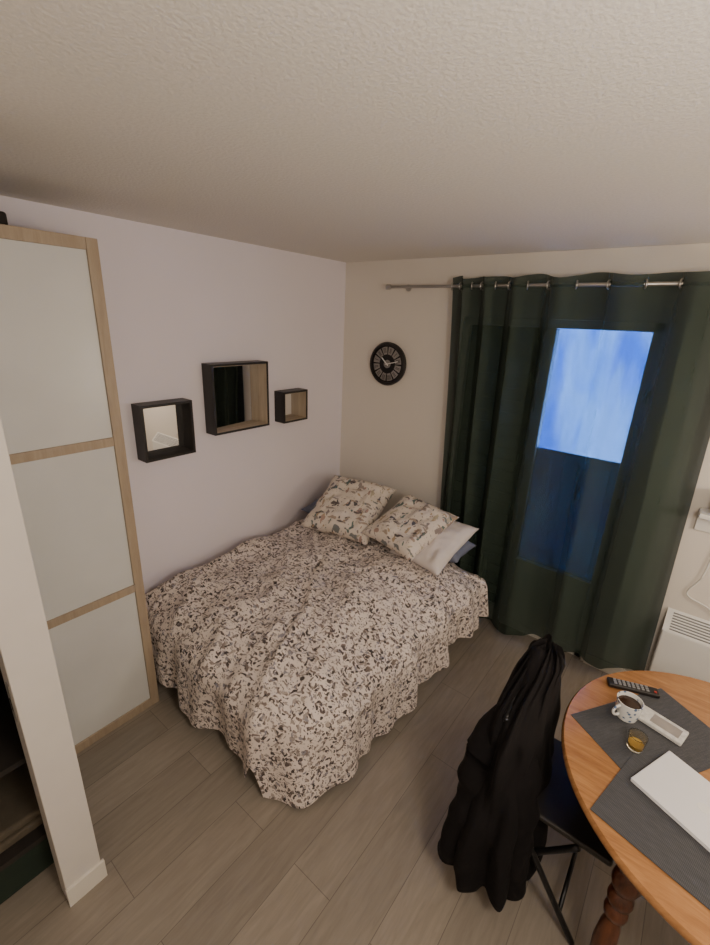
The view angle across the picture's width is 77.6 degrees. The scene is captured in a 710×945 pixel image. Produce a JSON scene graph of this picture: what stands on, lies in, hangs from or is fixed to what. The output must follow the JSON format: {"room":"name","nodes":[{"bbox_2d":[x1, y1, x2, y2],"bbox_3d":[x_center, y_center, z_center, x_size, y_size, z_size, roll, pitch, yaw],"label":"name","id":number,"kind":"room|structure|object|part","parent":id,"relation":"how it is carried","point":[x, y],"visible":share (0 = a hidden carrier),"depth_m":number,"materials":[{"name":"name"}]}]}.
{"room":"studio apartment","nodes":[
{"label":"studio apartment","id":0,"kind":"room"},
{"bbox_2d":[0,417,99,899],"bbox_3d":[-1.006,0.587,1.359,0.080,2.100,0.120,17,24,35],"label":"wall","id":1,"kind":"structure","parent":0,"point":[28,666],"depth_m":1.37,"materials":[{"name":"white paint"}]},
{"bbox_2d":[5,682,18,721],"bbox_3d":[-1.042,0.698,1.341,0.027,0.140,0.004,17,24,35],"label":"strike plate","id":2,"kind":"object","parent":1,"relation":"attached to","point":[6,684],"visible":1,"depth_m":1.33,"materials":[{"name":"metal"}]},
{"bbox_2d":[65,859,107,906],"bbox_3d":[-1.010,1.546,1.665,0.012,0.090,0.132,17,24,35],"label":"plinth","id":3,"kind":"object","parent":1,"relation":"attached to","point":[90,879],"visible":1,"depth_m":1.66,"materials":[{"name":"white wood"}]},
{"bbox_2d":[0,195,345,593],"bbox_3d":[-1.493,0.063,2.202,0.100,2.500,4.300,17,24,35],"label":"wall","id":4,"kind":"structure","parent":0,"point":[177,301],"depth_m":2.75,"materials":[{"name":"paint"}]},
{"bbox_2d":[131,398,195,462],"bbox_3d":[-1.066,-0.243,2.481,0.097,0.310,0.300,17,24,35],"label":"shelf box","id":5,"kind":"object","parent":4,"relation":"attached to","point":[163,429],"visible":1,"depth_m":2.49,"materials":[{"name":"black paint"}]},
{"bbox_2d":[143,404,185,454],"bbox_3d":[-1.094,-0.251,2.501,0.008,0.284,0.266,17,24,35],"label":"mirror glass","id":6,"kind":"object","parent":5,"relation":"attached to","point":[165,426],"depth_m":2.51,"materials":[{"name":"white"}]},
{"bbox_2d":[201,360,269,435],"bbox_3d":[-0.747,-0.485,2.816,0.097,0.425,0.430,17,24,35],"label":"shelf box","id":7,"kind":"object","parent":4,"relation":"attached to","point":[236,393],"visible":1,"depth_m":2.81,"materials":[{"name":"black paint"}]},
{"bbox_2d":[213,365,259,429],"bbox_3d":[-0.764,-0.490,2.828,0.008,0.399,0.396,15,23,32],"label":"mirror glass","id":8,"kind":"object","parent":7,"relation":"attached to","point":[237,388],"depth_m":2.83,"materials":[{"name":"black"}]},
{"bbox_2d":[274,388,307,423],"bbox_3d":[-0.461,-0.487,3.202,0.097,0.220,0.235,17,24,35],"label":"shelf box","id":9,"kind":"object","parent":4,"relation":"attached to","point":[291,405],"visible":1,"depth_m":3.22,"materials":[{"name":"black paint"}]},
{"bbox_2d":[285,393,297,417],"bbox_3d":[-0.489,-0.496,3.223,0.008,0.194,0.201,17,24,35],"label":"mirror glass","id":10,"kind":"object","parent":9,"relation":"attached to","point":[291,400],"depth_m":3.25,"materials":[{"name":"white"}]},
{"bbox_2d":[0,618,690,944],"bbox_3d":[-0.059,1.734,1.529,3.900,0.100,4.500,17,24,35],"label":"floor","id":11,"kind":"structure","parent":0,"point":[192,848],"depth_m":1.82,"materials":[{"name":"laminate"}]},
{"bbox_2d":[0,669,46,871],"bbox_3d":[-1.384,0.839,1.503,0.480,1.500,0.470,17,24,35],"label":"closet shelf","id":12,"kind":"object","parent":11,"relation":"on","point":[12,756],"visible":0.06,"depth_m":1.57,"materials":[{"name":"black wood"}]},
{"bbox_2d":[0,762,42,853],"bbox_3d":[-1.362,1.258,1.675,0.370,0.072,0.320,17,24,35],"label":"folded towel","id":13,"kind":"object","parent":12,"relation":"on","point":[20,814],"visible":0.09,"depth_m":1.64,"materials":[{"name":"brown fabric"}]},
{"bbox_2d":[0,838,53,904],"bbox_3d":[-1.387,1.454,1.730,0.340,0.189,0.320,17,24,35],"label":"storage box","id":14,"kind":"object","parent":11,"relation":"on","point":[31,864],"visible":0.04,"depth_m":1.65,"materials":[{"name":"green fabric"}]},
{"bbox_2d":[0,224,158,753],"bbox_3d":[-1.372,0.210,2.023,0.355,2.350,0.545,17,24,35],"label":"wardrobe","id":15,"kind":"object","parent":11,"relation":"on","point":[60,414],"visible":0.69,"depth_m":1.88,"materials":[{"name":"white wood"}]},
{"bbox_2d":[0,211,7,224],"bbox_3d":[-1.404,-0.903,1.560,0.270,0.049,0.220,17,24,35],"label":"storage box","id":16,"kind":"object","parent":15,"relation":"on","point":[3,218],"visible":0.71,"depth_m":1.55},
{"bbox_2d":[145,499,488,808],"bbox_3d":[-0.194,0.844,2.818,1.561,0.727,1.837,17,24,35],"label":"bed","id":17,"kind":"object","parent":11,"relation":"on","point":[304,647],"visible":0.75,"depth_m":2.32,"materials":[{"name":"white patterned cotton fabric"}]},
{"bbox_2d":[300,475,395,545],"bbox_3d":[-0.040,0.251,3.259,0.539,0.327,0.520,11,21,23],"label":"pillow","id":18,"kind":"object","parent":17,"relation":"on","point":[348,506],"visible":0.97,"depth_m":3.16,"materials":[{"name":"white fabric"}]},
{"bbox_2d":[361,494,458,561],"bbox_3d":[0.365,0.355,2.967,0.476,0.254,0.450,-14,25,-40],"label":"pillow","id":19,"kind":"object","parent":17,"relation":"on","point":[412,524],"visible":1,"depth_m":2.88,"materials":[{"name":"white fabric"}]},
{"bbox_2d":[389,521,477,576],"bbox_3d":[0.525,0.454,2.946,0.444,0.228,0.400,-16,26,-42],"label":"pillow","id":20,"kind":"object","parent":17,"relation":"on","point":[439,552],"visible":0.59,"depth_m":2.83,"materials":[{"name":"fabric"}]},
{"bbox_2d":[503,696,613,944],"bbox_3d":[0.775,1.211,1.710,0.448,0.826,0.432,17,24,35],"label":"folding chair","id":21,"kind":"object","parent":11,"relation":"on","point":[560,809],"visible":0.3,"depth_m":1.58,"materials":[{"name":"metal"}]},
{"bbox_2d":[437,634,564,911],"bbox_3d":[0.636,1.128,1.713,0.659,0.838,0.322,-16,26,-42],"label":"jacket","id":22,"kind":"object","parent":21,"relation":"on","point":[492,826],"visible":0.97,"depth_m":1.56,"materials":[{"name":"black fabric"}]},
{"bbox_3d":[0.647,0.798,1.688,0.037,0.042,0.413,17,24,35],"label":"rail","id":23,"kind":"part","parent":21,"relation":"part of","materials":[{"name":"metal"}]},
{"bbox_3d":[0.649,1.268,1.558,0.380,0.805,0.022,17,24,35],"label":"post","id":24,"kind":"part","parent":21,"relation":"part of","materials":[{"name":"metal"}]},
{"bbox_3d":[0.616,1.430,1.663,0.357,0.432,0.022,17,24,35],"label":"leg","id":25,"kind":"part","parent":21,"relation":"part of","materials":[{"name":"metal"}]},
{"bbox_3d":[0.810,1.198,1.677,0.360,0.025,0.370,17,24,35],"label":"seat","id":26,"kind":"part","parent":21,"relation":"part of","materials":[{"name":"black paint"}]},
{"bbox_2d":[561,671,709,944],"bbox_3d":[1.202,1.357,1.474,1.070,0.750,1.070,17,24,35],"label":"round table","id":27,"kind":"object","parent":11,"relation":"on","point":[589,768],"visible":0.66,"depth_m":1.36,"materials":[{"name":"brown wood"}]},
{"bbox_3d":[0.804,1.399,1.380,0.084,0.700,0.084,17,24,35],"label":"leg","id":28,"kind":"part","parent":27,"relation":"part of","materials":[{"name":"brown wood"}]},
{"bbox_2d":[571,688,709,772],"bbox_3d":[1.053,0.923,1.557,0.450,0.002,0.300,-4,20,-18],"label":"placemat","id":29,"kind":"object","parent":27,"relation":"on","point":[608,730],"visible":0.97,"depth_m":1.56,"materials":[{"name":"grey fabric"}]},
{"bbox_2d":[611,691,643,722],"bbox_3d":[0.991,0.861,1.606,0.088,0.075,0.100,17,24,35],"label":"coffee mug","id":30,"kind":"object","parent":29,"relation":"on","point":[628,707],"visible":1,"depth_m":1.59,"materials":[{"name":"ceramic"}]},
{"bbox_3d":[0.952,0.860,1.599,0.050,0.050,0.009,-2,20,-13],"label":"handle","id":31,"kind":"part","parent":30,"relation":"part of","materials":[{"name":"ceramic"}]},
{"bbox_2d":[607,677,659,698],"bbox_3d":[1.098,0.848,1.743,0.180,0.021,0.044,8,20,16],"label":"remote control","id":32,"kind":"object","parent":29,"relation":"on","point":[645,690],"visible":1,"depth_m":1.73,"materials":[{"name":"black plastic"}]},
{"bbox_2d":[627,728,648,753],"bbox_3d":[0.951,0.909,1.490,0.058,0.055,0.058,17,24,35],"label":"drinking glass","id":33,"kind":"object","parent":29,"relation":"on","point":[637,740],"visible":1,"depth_m":1.49,"materials":[{"name":"clear glass"}]},
{"bbox_2d":[638,705,688,745],"bbox_3d":[1.099,0.905,1.586,0.080,0.015,0.150,-12,24,-36],"label":"box","id":34,"kind":"object","parent":29,"relation":"on","point":[662,725],"visible":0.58,"depth_m":1.57,"materials":[{"name":"paper"}]},
{"bbox_2d":[590,753,709,909],"bbox_3d":[0.965,1.030,1.229,0.330,0.002,0.460,-12,24,-36],"label":"placemat","id":35,"kind":"object","parent":27,"relation":"on","point":[622,805],"visible":0.58,"depth_m":1.25,"materials":[{"name":"grey fabric"}]},
{"bbox_2d":[630,751,709,851],"bbox_3d":[1.030,0.997,1.305,0.215,0.015,0.310,-8,21,-27],"label":"laptop","id":36,"kind":"object","parent":35,"relation":"on","point":[681,792],"visible":1,"depth_m":1.35,"materials":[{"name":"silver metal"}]},
{"bbox_2d":[0,0,709,262],"bbox_3d":[0.046,-0.721,0.680,3.900,0.100,4.500,17,24,35],"label":"ceiling","id":37,"kind":"structure","parent":0,"point":[346,131],"depth_m":0.96,"materials":[{"name":"white paint"}]},
{"bbox_2d":[340,243,709,670],"bbox_3d":[1.361,-0.005,2.751,3.900,2.500,0.100,17,24,35],"label":"wall","id":38,"kind":"structure","parent":0,"point":[393,436],"depth_m":3.18,"materials":[{"name":"paint"}]},
{"bbox_2d":[370,342,405,385],"bbox_3d":[0.246,-0.818,3.328,0.320,0.320,0.039,17,24,35],"label":"wall clock","id":39,"kind":"object","parent":38,"relation":"attached to","point":[387,360],"visible":1,"depth_m":3.31,"materials":[{"name":"black paint"}]},
{"bbox_2d":[385,281,682,290],"bbox_3d":[1.201,-1.024,2.417,2.440,0.044,0.122,17,24,35],"label":"curtain rod","id":40,"kind":"object","parent":38,"relation":"attached to","point":[676,283],"depth_m":2.51,"materials":[{"name":"silver metal"}]},
{"bbox_2d":[528,634,580,657],"bbox_3d":[1.145,0.101,2.969,1.120,2.140,0.070,17,24,35],"label":"frame","id":41,"kind":"object","parent":38,"relation":"attached to","point":[532,635],"visible":0.02,"depth_m":3.12,"materials":[{"name":"grey metal"}]},
{"bbox_2d":[440,271,709,670],"bbox_3d":[1.148,0.034,2.708,1.526,2.322,0.158,17,24,35],"label":"curtain","id":42,"kind":"object","parent":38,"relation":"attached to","point":[577,427],"visible":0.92,"depth_m":2.57,"materials":[{"name":"green fabric"}]},
{"bbox_2d":[583,660,628,673],"bbox_3d":[1.284,1.154,3.098,3.680,0.080,0.014,17,24,35],"label":"baseboard","id":43,"kind":"structure","parent":38,"relation":"attached to","point":[606,670],"depth_m":2.83,"materials":[{"name":"white wood"}]},
{"bbox_2d":[648,607,709,681],"bbox_3d":[2.025,1.086,2.404,0.650,0.480,0.100,17,24,35],"label":"radiator","id":44,"kind":"object","parent":38,"relation":"attached to","point":[683,643],"visible":0.73,"depth_m":2.47,"materials":[{"name":"white metal"}]},
{"bbox_2d":[686,561,709,610],"bbox_3d":[1.921,0.564,2.374,0.168,0.463,0.016,17,24,35],"label":"power cable","id":45,"kind":"object","parent":38,"relation":"attached to","point":[708,565],"visible":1,"depth_m":2.42,"materials":[{"name":"white plastic"}]},
{"bbox_2d":[694,507,709,532],"bbox_3d":[1.995,0.259,2.158,0.500,0.240,0.119,17,24,35],"label":"wall shelf","id":46,"kind":"object","parent":38,"relation":"attached to","point":[702,523],"visible":1,"depth_m":2.33,"materials":[{"name":"white plastic"}]}
]}

